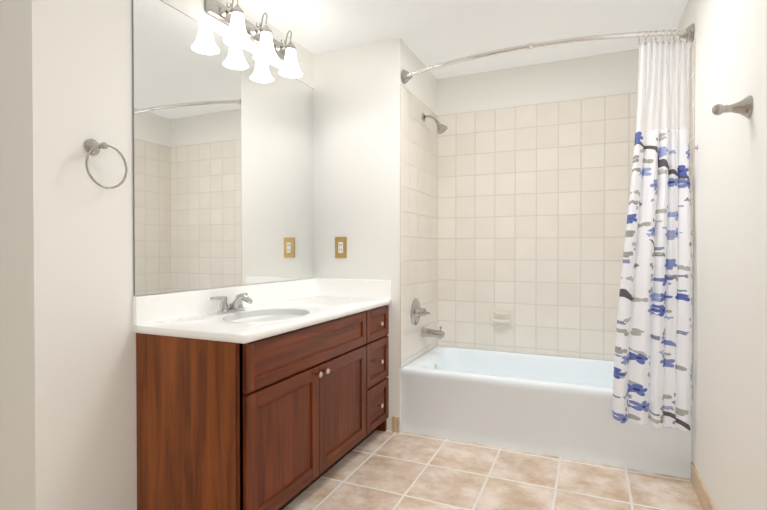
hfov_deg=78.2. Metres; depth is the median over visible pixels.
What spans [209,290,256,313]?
faucet
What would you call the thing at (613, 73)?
wall
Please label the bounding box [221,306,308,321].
sink
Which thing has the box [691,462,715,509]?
baseboard
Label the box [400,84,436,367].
wall tiles
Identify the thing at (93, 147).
towel ring
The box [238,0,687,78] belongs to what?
ceiling
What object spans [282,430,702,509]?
floor
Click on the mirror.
(223, 164)
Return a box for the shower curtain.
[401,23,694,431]
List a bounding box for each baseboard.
[392,416,399,432]
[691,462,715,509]
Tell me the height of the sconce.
0.247 m
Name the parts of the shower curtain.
rod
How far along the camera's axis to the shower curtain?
2.31 m
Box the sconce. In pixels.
[204,0,302,77]
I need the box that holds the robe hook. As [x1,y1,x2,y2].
[712,95,752,117]
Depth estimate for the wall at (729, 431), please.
1.69 m
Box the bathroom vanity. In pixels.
[136,302,391,509]
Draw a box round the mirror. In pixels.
[132,0,313,295]
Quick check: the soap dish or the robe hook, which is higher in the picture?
the robe hook
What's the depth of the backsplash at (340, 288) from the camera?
2.98 m
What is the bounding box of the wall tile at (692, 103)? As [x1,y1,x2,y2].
[690,39,695,398]
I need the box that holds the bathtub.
[401,346,691,478]
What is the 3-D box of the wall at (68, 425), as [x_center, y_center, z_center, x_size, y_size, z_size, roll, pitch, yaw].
[-1.321,-0.118,3.033,1.500,2.410,2.579,0,1,24]
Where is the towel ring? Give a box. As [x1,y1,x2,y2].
[84,139,127,188]
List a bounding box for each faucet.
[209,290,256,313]
[411,298,444,338]
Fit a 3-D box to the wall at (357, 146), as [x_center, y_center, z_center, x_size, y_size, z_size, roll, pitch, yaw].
[-0.055,-0.122,3.417,0.713,2.410,0.860,0,1,24]
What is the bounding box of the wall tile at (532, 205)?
[437,92,637,359]
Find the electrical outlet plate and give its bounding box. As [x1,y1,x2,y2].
[335,237,346,257]
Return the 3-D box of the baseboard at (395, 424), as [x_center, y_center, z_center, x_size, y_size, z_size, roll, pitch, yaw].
[0.076,1.041,2.899,0.048,0.095,0.009,0,1,24]
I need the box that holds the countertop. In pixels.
[133,294,391,345]
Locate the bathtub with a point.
(556, 406)
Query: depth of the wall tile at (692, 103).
2.28 m
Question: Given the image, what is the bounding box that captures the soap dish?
[491,308,512,326]
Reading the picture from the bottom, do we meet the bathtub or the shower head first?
the bathtub
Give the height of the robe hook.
0.068 m
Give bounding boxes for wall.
[0,0,313,509]
[313,38,436,431]
[437,49,638,359]
[672,0,766,509]
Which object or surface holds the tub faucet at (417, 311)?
attached to the wall tiles at (418, 208)
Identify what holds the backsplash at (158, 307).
attached to the wall at (68, 425)
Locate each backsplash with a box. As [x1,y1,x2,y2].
[133,278,316,325]
[317,278,390,297]
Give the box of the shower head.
[422,113,446,133]
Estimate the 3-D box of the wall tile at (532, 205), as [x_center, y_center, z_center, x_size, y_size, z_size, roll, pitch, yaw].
[1.101,-0.180,3.268,1.512,1.734,0.006,0,1,24]
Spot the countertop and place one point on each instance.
(207, 327)
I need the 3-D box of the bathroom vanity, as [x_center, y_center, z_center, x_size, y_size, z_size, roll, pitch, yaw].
[-0.465,0.699,2.402,0.575,0.790,1.339,0,1,24]
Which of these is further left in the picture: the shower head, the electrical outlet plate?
the electrical outlet plate

